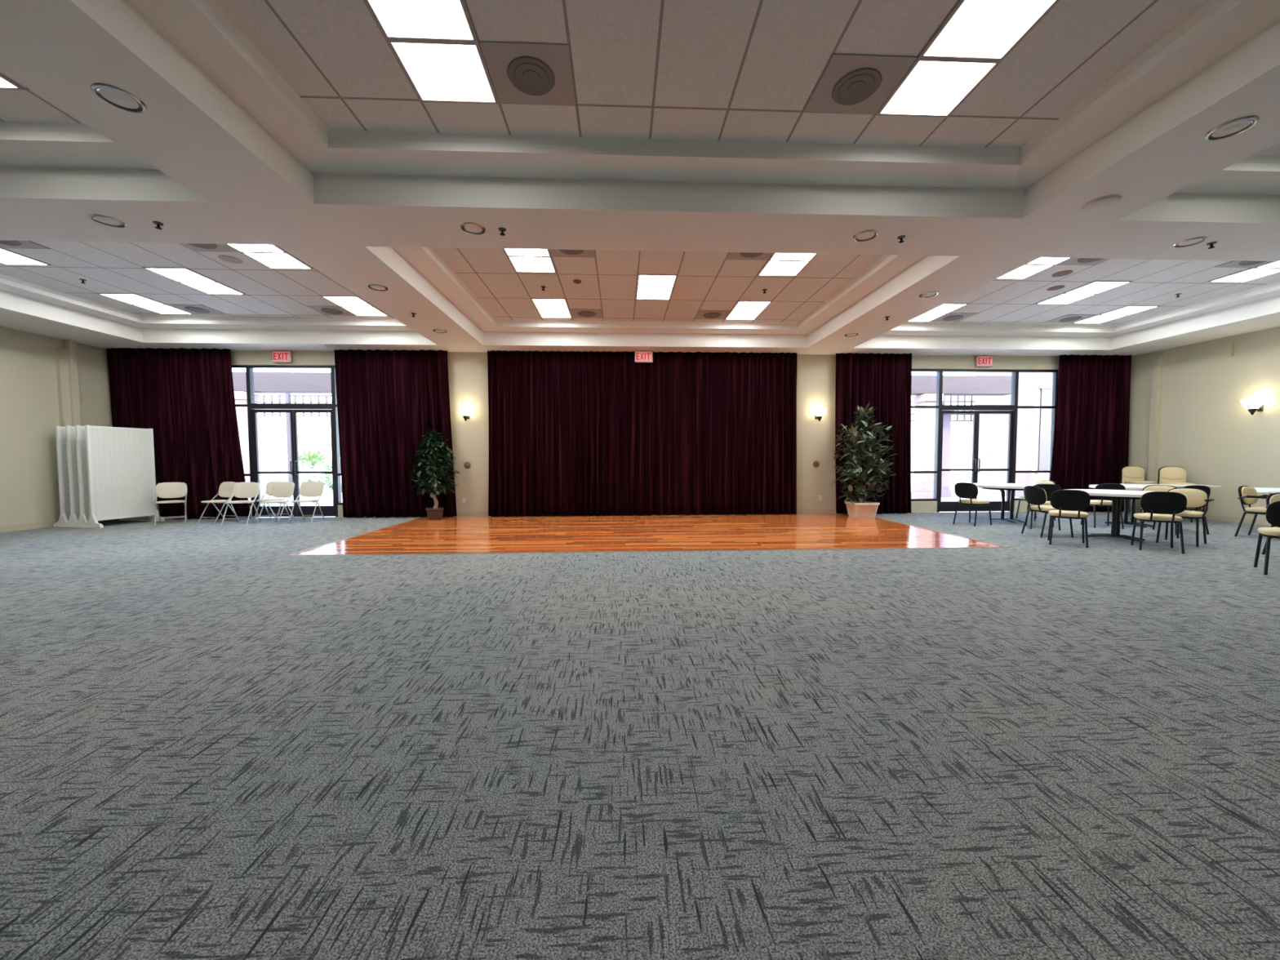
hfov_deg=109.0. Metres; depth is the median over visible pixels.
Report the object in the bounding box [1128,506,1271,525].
baseboard
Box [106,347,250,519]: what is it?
curtain
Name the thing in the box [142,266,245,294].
recessed light
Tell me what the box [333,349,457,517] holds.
curtain
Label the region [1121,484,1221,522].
folding table
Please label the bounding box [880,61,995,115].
diffuser
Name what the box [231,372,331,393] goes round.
pergola beam
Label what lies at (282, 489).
folding chair
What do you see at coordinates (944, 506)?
door
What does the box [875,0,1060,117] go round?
recessed light
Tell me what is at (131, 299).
diffuser
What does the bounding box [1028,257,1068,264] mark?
diffuser
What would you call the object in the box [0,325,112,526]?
wall
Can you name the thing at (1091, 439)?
curtain
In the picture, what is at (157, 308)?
diffuser
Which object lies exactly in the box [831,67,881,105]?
grille
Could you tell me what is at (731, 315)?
diffuser
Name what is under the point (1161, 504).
chair
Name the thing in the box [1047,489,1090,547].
chair
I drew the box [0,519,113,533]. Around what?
baseboard
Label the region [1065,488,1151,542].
round table
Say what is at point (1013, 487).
round table
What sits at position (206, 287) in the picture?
diffuser
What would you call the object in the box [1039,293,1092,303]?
diffuser
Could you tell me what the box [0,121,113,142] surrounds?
trim
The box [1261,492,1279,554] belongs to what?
chair
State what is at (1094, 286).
diffuser
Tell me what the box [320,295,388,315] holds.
recessed light
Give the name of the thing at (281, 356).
exit sign
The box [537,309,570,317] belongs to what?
diffuser
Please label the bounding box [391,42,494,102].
diffuser
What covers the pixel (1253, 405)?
wall sconce
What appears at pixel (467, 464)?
wall fixture
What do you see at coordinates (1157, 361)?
trim
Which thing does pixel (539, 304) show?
diffuser
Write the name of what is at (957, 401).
panel
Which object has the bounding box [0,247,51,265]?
recessed light
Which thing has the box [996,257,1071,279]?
recessed light
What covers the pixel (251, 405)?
window
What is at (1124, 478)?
cushion
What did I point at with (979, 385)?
pergola beam
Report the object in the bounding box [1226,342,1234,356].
wall speaker
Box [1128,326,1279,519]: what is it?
wall
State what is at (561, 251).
grille
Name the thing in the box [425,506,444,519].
pot
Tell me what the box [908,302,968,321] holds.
recessed light
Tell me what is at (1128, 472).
cushion
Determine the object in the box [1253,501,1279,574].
chair
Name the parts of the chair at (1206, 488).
backrest, leg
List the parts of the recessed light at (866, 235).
bulb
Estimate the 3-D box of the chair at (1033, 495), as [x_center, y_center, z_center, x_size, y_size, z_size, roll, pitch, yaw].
[6.699,0.507,7.519,0.523,0.822,0.430,0,3,3]
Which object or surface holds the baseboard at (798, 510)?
attached to the wall at (468, 371)
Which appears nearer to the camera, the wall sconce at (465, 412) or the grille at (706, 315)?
the grille at (706, 315)
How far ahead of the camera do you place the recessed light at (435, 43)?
3.12 m
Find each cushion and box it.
[1035,480,1053,484]
[1122,466,1144,478]
[1122,475,1144,480]
[1143,485,1174,491]
[1159,476,1186,482]
[1160,466,1186,479]
[1169,488,1207,507]
[1241,486,1257,503]
[1269,493,1279,503]
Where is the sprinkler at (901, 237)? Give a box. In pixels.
[897,235,905,243]
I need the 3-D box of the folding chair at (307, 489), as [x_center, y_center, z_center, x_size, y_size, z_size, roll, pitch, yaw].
[-6.923,0.456,9.495,0.460,0.833,0.518,0,3,-6]
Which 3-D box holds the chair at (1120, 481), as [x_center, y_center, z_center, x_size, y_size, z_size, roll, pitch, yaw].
[11.186,0.375,10.259,0.430,0.822,0.523,1,3,18]
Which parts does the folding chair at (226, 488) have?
leg, seat, leg, backrest, leg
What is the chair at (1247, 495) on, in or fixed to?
on the floor at (217, 742)
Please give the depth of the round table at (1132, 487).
8.62 m
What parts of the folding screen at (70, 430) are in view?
post, panel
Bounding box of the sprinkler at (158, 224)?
[152,221,164,229]
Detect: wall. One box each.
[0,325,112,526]
[231,350,1059,511]
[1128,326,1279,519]
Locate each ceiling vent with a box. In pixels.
[0,240,49,248]
[167,304,226,314]
[177,243,239,252]
[306,306,355,315]
[479,40,576,105]
[549,248,595,257]
[569,308,602,318]
[694,310,730,319]
[725,252,773,260]
[803,53,917,114]
[930,312,977,321]
[1044,314,1098,323]
[1056,257,1111,265]
[1214,260,1273,267]
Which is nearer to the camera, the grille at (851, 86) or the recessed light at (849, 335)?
the grille at (851, 86)
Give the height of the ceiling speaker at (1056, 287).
0.012 m
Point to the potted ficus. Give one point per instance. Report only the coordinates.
(432, 442)
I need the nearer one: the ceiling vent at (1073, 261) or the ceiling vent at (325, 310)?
the ceiling vent at (1073, 261)
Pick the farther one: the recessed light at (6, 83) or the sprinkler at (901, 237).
the sprinkler at (901, 237)
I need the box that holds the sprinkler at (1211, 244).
[1205,241,1217,248]
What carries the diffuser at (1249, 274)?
attached to the recessed light at (1272, 268)
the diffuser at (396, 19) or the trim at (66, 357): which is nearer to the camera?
the diffuser at (396, 19)
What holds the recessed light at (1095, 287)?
in the ceiling
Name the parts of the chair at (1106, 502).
leg, seat, leg, backrest, leg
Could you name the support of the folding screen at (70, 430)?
on the floor at (217, 742)
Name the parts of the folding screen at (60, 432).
post, panel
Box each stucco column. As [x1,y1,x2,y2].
[234,391,263,502]
[911,393,943,498]
[941,413,953,497]
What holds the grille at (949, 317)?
attached to the ceiling vent at (950, 317)
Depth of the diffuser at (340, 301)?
8.10 m
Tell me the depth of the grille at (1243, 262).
6.59 m
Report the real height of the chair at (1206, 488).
0.822 m
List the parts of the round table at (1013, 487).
post, post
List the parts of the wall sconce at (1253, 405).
lamp shade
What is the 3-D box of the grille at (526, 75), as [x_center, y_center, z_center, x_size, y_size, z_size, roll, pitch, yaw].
[-0.798,-2.965,3.361,0.344,0.016,0.344,0,3,-2]
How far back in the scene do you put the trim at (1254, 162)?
4.30 m
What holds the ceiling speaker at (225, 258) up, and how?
attached to the ceiling
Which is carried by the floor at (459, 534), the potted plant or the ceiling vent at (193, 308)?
the potted plant
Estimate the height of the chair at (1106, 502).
0.822 m
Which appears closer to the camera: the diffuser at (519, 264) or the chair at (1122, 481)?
the diffuser at (519, 264)
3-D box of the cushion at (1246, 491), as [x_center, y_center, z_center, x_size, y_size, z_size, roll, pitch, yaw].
[9.827,0.245,7.377,0.395,0.283,0.078,-1,3,-17]
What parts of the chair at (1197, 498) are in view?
leg, leg, seat, backrest, leg, leg, arm, armrest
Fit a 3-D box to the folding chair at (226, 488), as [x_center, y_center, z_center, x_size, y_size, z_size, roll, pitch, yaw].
[-8.720,0.463,9.459,0.460,0.833,0.518,0,3,13]
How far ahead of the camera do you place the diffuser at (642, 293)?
7.75 m
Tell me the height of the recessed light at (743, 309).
0.012 m
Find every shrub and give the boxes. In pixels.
[286,448,332,489]
[318,460,342,493]
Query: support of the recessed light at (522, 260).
in the ceiling
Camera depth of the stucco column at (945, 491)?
15.32 m
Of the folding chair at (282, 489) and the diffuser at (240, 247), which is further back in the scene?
the folding chair at (282, 489)
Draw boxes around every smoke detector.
[573,279,581,284]
[1082,195,1121,212]
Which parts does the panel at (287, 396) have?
post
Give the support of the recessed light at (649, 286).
in the ceiling
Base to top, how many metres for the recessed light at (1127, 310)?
0.012 m
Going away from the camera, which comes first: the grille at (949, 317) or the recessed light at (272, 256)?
the recessed light at (272, 256)
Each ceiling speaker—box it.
[217,254,243,263]
[1046,285,1064,290]
[1051,270,1072,276]
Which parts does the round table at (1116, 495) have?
post, post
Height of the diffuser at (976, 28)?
0.007 m
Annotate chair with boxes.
[154,482,187,524]
[197,481,239,524]
[221,482,261,524]
[253,480,289,521]
[255,481,296,524]
[288,481,324,523]
[952,482,991,526]
[1015,480,1056,520]
[1021,485,1073,537]
[1025,484,1062,530]
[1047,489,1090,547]
[1080,483,1125,528]
[1120,466,1156,484]
[1120,475,1144,507]
[1120,477,1144,511]
[1120,480,1142,513]
[1130,491,1186,553]
[1140,484,1179,538]
[1151,484,1210,534]
[1155,487,1213,546]
[1157,475,1198,511]
[1158,466,1196,484]
[1234,485,1268,536]
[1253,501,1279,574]
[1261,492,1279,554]
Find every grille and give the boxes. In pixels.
[0,240,22,245]
[184,306,209,313]
[186,243,217,248]
[320,307,342,314]
[506,56,555,95]
[559,249,584,254]
[577,311,595,316]
[703,312,720,318]
[739,252,763,257]
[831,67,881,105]
[942,315,963,320]
[1058,315,1082,321]
[1077,257,1102,262]
[1238,260,1266,265]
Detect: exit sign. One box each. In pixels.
[271,350,293,362]
[635,350,653,362]
[974,355,993,367]
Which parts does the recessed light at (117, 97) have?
bulb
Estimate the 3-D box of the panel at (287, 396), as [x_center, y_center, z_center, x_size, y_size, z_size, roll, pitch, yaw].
[-12.978,-1.341,16.926,8.620,3.800,0.120,0,3,-2]
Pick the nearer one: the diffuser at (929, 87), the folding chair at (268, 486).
the diffuser at (929, 87)
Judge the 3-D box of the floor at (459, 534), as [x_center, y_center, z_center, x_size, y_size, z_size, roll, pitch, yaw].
[0.190,0.894,8.440,9.920,0.001,4.215,0,3,-2]
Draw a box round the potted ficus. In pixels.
[409,429,460,519]
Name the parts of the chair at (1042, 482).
leg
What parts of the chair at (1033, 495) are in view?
leg, backrest, leg, seat, leg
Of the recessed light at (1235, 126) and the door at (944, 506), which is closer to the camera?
the recessed light at (1235, 126)
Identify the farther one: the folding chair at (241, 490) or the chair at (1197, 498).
the folding chair at (241, 490)
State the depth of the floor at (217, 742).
2.02 m
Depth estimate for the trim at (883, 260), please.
9.26 m
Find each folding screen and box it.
[53,425,134,527]
[65,425,137,527]
[72,425,150,527]
[82,425,164,528]
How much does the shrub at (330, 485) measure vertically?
1.576 m
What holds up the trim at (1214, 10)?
attached to the ceiling
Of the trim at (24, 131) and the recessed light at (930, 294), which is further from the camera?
the recessed light at (930, 294)
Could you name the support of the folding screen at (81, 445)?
on the floor at (217, 742)
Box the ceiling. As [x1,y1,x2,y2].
[0,0,1279,356]
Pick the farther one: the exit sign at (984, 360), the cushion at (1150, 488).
the exit sign at (984, 360)
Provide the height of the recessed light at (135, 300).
0.012 m
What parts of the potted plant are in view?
pot, stem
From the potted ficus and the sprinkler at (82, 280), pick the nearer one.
the sprinkler at (82, 280)
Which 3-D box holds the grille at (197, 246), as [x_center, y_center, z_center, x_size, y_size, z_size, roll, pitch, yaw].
[-5.686,-3.062,5.893,0.344,0.016,0.344,0,3,-2]
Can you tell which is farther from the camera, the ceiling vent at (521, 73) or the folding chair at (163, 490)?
the folding chair at (163, 490)
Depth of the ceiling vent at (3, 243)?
5.96 m
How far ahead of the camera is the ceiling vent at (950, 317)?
9.08 m
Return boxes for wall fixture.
[463,462,471,468]
[813,461,819,466]
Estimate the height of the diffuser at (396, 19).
0.007 m
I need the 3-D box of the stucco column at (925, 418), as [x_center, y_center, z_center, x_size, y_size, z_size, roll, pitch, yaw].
[9.077,-1.025,14.464,0.600,3.300,0.600,0,3,-2]
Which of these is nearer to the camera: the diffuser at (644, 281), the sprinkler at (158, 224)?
the sprinkler at (158, 224)
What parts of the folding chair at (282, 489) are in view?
leg, leg, seat, backrest, leg, leg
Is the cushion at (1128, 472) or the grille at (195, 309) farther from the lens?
the cushion at (1128, 472)
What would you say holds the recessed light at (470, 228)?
in the ceiling
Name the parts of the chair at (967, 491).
leg, backrest, leg, seat, leg, leg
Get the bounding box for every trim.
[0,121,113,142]
[0,273,405,325]
[54,339,81,426]
[190,0,1244,164]
[248,500,1034,517]
[287,517,1008,555]
[422,247,898,329]
[889,280,1279,332]
[1146,355,1163,484]
[1221,155,1279,171]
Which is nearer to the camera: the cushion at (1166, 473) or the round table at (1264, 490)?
the round table at (1264, 490)
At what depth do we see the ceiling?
4.31 m
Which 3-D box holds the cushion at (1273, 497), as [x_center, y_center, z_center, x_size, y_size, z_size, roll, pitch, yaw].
[8.353,0.315,5.869,0.395,0.283,0.078,1,3,18]
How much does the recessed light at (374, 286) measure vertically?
0.011 m
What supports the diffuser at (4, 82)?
attached to the recessed light at (6, 83)
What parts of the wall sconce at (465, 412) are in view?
lamp shade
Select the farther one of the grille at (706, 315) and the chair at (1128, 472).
the chair at (1128, 472)
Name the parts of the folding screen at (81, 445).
post, panel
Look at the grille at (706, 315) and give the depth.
8.91 m
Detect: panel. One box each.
[257,393,331,482]
[911,395,974,421]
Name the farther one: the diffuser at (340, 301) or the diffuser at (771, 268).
the diffuser at (340, 301)
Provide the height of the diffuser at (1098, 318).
0.007 m
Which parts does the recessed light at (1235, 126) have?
bulb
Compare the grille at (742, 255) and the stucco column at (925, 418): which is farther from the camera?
the stucco column at (925, 418)
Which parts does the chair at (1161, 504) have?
leg, leg, post, seat, backrest, leg, post, leg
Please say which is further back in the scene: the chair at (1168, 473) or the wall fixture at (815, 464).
the wall fixture at (815, 464)
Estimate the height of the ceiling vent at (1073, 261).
0.018 m
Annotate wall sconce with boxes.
[457,407,472,421]
[813,408,826,421]
[1240,398,1266,414]
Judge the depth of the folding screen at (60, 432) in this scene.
8.83 m
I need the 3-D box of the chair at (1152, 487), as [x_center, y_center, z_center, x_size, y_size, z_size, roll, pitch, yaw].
[8.565,0.502,7.525,0.523,0.822,0.430,-2,3,-42]
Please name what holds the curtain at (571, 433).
hanging from the ceiling
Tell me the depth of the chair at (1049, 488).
8.12 m
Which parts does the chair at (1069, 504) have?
leg, leg, post, seat, backrest, post, leg, leg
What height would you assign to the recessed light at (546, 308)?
0.012 m
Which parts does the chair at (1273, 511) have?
leg, leg, seat, backrest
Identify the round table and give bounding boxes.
[973,483,1036,523]
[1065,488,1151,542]
[1088,484,1152,527]
[1253,487,1279,494]
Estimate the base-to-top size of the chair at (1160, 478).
0.822 m
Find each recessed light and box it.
[0,73,24,89]
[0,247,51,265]
[88,213,126,227]
[90,83,146,113]
[97,293,193,314]
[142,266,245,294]
[226,244,313,269]
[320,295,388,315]
[364,0,498,104]
[367,284,388,291]
[432,328,447,333]
[460,222,485,235]
[502,248,556,272]
[530,297,572,318]
[635,274,677,299]
[724,300,772,319]
[757,253,817,275]
[844,333,858,337]
[853,229,878,241]
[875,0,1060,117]
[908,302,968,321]
[919,291,938,297]
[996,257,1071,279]
[1035,280,1132,304]
[1072,305,1159,323]
[1173,236,1208,247]
[1204,115,1259,141]
[1207,261,1279,282]
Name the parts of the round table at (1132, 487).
post, post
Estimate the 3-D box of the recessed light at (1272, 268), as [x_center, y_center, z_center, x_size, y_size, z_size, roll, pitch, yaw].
[9.399,-3.147,6.784,0.610,0.012,1.065,0,3,-2]
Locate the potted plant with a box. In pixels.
[830,401,897,518]
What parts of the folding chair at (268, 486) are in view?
leg, seat, backrest, leg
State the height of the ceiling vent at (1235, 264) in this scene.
0.018 m
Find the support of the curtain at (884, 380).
hanging from the ceiling
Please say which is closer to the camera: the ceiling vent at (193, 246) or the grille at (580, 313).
the ceiling vent at (193, 246)
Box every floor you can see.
[0,511,1279,959]
[293,513,1002,555]
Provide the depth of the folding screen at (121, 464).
9.07 m
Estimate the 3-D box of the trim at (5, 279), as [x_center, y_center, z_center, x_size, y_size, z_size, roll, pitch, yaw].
[-7.098,-3.064,7.206,5.158,0.124,3.718,0,3,-2]
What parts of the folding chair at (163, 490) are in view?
leg, leg, seat, backrest, leg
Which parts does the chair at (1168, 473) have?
backrest, seat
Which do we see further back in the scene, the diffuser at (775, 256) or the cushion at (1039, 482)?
the cushion at (1039, 482)
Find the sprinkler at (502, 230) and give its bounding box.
[498,227,506,235]
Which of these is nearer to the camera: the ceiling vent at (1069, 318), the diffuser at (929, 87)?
the diffuser at (929, 87)
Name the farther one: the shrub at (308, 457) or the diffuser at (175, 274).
the shrub at (308, 457)
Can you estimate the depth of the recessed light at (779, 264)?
6.60 m
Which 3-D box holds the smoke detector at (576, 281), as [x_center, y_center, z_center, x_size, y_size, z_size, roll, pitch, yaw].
[-0.988,-3.129,7.216,0.120,0.030,0.120,0,3,-2]
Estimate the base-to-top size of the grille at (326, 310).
0.016 m
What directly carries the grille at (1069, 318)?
attached to the ceiling vent at (1069, 318)
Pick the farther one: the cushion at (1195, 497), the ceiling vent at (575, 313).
the ceiling vent at (575, 313)
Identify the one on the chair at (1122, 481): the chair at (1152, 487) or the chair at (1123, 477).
the chair at (1123, 477)
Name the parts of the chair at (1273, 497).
leg, backrest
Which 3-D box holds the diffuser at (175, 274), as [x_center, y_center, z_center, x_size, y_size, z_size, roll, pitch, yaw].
[-6.951,-3.109,6.930,0.560,0.007,0.494,0,3,-2]
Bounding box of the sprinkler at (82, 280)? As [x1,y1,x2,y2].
[79,278,87,284]
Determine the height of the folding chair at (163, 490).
0.833 m
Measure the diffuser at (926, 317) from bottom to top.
0.007 m
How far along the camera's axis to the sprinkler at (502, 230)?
4.78 m
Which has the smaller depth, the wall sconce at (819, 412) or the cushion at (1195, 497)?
the cushion at (1195, 497)
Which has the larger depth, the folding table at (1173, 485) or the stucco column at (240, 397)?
the stucco column at (240, 397)
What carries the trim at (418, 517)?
on the floor at (459, 534)
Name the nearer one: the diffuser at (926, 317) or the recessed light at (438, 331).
the recessed light at (438, 331)
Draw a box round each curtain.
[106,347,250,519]
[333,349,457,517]
[487,350,797,516]
[835,352,911,513]
[1049,354,1131,511]
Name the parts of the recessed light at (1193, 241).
bulb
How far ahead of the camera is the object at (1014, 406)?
10.84 m
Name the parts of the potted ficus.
stem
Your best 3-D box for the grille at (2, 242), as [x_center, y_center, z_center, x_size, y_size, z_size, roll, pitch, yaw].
[-8.124,-3.051,5.791,0.344,0.016,0.344,0,3,-2]
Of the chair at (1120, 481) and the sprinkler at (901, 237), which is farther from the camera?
the chair at (1120, 481)
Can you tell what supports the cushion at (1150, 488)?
on the chair at (1152, 487)
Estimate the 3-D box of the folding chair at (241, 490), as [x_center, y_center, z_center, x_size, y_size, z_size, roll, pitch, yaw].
[-8.117,0.468,9.305,0.460,0.833,0.518,-1,3,-12]
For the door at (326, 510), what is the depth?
10.24 m
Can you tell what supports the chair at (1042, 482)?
on the floor at (217, 742)
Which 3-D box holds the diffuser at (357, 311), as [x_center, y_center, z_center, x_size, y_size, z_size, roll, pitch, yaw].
[-5.192,-3.189,8.639,0.560,0.007,0.494,0,3,-2]
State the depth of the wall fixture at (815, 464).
10.63 m
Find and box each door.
[252,408,335,516]
[939,410,1013,511]
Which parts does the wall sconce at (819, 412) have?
lamp shade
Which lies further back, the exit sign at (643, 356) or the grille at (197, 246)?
the exit sign at (643, 356)
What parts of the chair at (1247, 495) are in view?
leg, backrest, arm, leg, seat, armrest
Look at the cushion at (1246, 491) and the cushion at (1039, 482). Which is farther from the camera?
the cushion at (1039, 482)
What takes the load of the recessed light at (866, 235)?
in the ceiling
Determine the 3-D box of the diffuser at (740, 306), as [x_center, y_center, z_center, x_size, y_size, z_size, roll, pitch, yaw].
[2.041,-3.199,8.408,0.560,0.007,0.494,0,3,-2]
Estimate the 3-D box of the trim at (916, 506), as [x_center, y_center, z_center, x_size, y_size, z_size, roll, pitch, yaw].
[0.132,0.664,10.629,19.650,0.270,0.140,0,3,-2]
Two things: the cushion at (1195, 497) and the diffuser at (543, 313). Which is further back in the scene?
the diffuser at (543, 313)
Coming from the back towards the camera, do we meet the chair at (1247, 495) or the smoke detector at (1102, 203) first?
the chair at (1247, 495)
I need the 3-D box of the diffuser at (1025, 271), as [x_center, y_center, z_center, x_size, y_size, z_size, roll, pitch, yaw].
[5.731,-3.143,6.897,0.560,0.007,0.494,0,3,-2]
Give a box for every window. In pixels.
[231,364,342,517]
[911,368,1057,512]
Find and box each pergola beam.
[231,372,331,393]
[911,375,1011,395]
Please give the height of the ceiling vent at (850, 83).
0.018 m
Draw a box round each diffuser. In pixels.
[0,77,16,87]
[101,293,162,304]
[137,305,188,313]
[147,268,213,281]
[182,282,241,293]
[228,244,283,252]
[244,253,309,268]
[324,297,372,306]
[342,306,386,315]
[368,0,473,39]
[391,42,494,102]
[505,248,549,256]
[509,257,554,271]
[533,299,567,308]
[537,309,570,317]
[636,288,671,299]
[638,275,675,288]
[726,311,760,319]
[733,302,769,311]
[760,261,807,275]
[771,253,815,260]
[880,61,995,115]
[910,313,945,321]
[924,0,1055,57]
[927,304,964,312]
[998,265,1052,278]
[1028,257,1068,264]
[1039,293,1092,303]
[1066,281,1127,293]
[1077,315,1123,323]
[1104,306,1155,315]
[1212,268,1279,281]
[1258,261,1279,267]
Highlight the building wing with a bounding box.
[974,372,1052,497]
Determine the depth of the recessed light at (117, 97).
3.04 m
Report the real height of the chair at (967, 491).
0.822 m
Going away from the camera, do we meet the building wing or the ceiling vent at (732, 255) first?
the ceiling vent at (732, 255)
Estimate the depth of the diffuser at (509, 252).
6.21 m
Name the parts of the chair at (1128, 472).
backrest, seat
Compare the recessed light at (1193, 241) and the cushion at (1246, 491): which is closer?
the recessed light at (1193, 241)
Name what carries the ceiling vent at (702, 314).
in the ceiling
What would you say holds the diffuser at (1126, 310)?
attached to the recessed light at (1127, 310)
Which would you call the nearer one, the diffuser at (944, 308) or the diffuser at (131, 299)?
the diffuser at (131, 299)
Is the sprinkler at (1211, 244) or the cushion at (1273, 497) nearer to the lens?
the sprinkler at (1211, 244)
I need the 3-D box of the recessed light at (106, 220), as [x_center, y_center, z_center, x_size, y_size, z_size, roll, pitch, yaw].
[-5.360,-2.604,4.600,0.250,0.011,0.250,0,3,-2]
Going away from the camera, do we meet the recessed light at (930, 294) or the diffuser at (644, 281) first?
the recessed light at (930, 294)
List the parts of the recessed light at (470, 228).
bulb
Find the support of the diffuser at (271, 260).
attached to the recessed light at (272, 256)
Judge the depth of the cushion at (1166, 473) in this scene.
9.65 m
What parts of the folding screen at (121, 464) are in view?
post, rail, panel, rail, post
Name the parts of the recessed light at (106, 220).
bulb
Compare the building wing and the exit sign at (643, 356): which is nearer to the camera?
the exit sign at (643, 356)
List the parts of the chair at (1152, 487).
backrest, leg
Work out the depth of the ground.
19.41 m
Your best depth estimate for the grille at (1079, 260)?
6.48 m
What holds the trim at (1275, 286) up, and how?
attached to the ceiling
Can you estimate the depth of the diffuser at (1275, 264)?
6.69 m
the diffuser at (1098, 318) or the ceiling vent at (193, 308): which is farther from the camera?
the diffuser at (1098, 318)
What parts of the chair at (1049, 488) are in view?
leg, seat, backrest, leg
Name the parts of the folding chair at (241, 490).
leg, leg, seat, backrest, leg, leg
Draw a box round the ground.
[259,468,1019,517]
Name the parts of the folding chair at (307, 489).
leg, seat, backrest, leg, leg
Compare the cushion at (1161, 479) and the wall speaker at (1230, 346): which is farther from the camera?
the cushion at (1161, 479)
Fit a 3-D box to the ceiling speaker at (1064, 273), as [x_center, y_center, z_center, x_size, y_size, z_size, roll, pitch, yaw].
[6.449,-3.148,6.978,0.240,0.012,0.240,0,3,-2]
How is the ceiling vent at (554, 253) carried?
in the ceiling
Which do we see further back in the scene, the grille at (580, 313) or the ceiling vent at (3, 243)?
the grille at (580, 313)
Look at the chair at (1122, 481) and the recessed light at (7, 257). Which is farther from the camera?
the chair at (1122, 481)
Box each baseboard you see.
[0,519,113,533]
[444,508,835,516]
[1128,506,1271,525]
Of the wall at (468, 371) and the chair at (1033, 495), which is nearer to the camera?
the chair at (1033, 495)

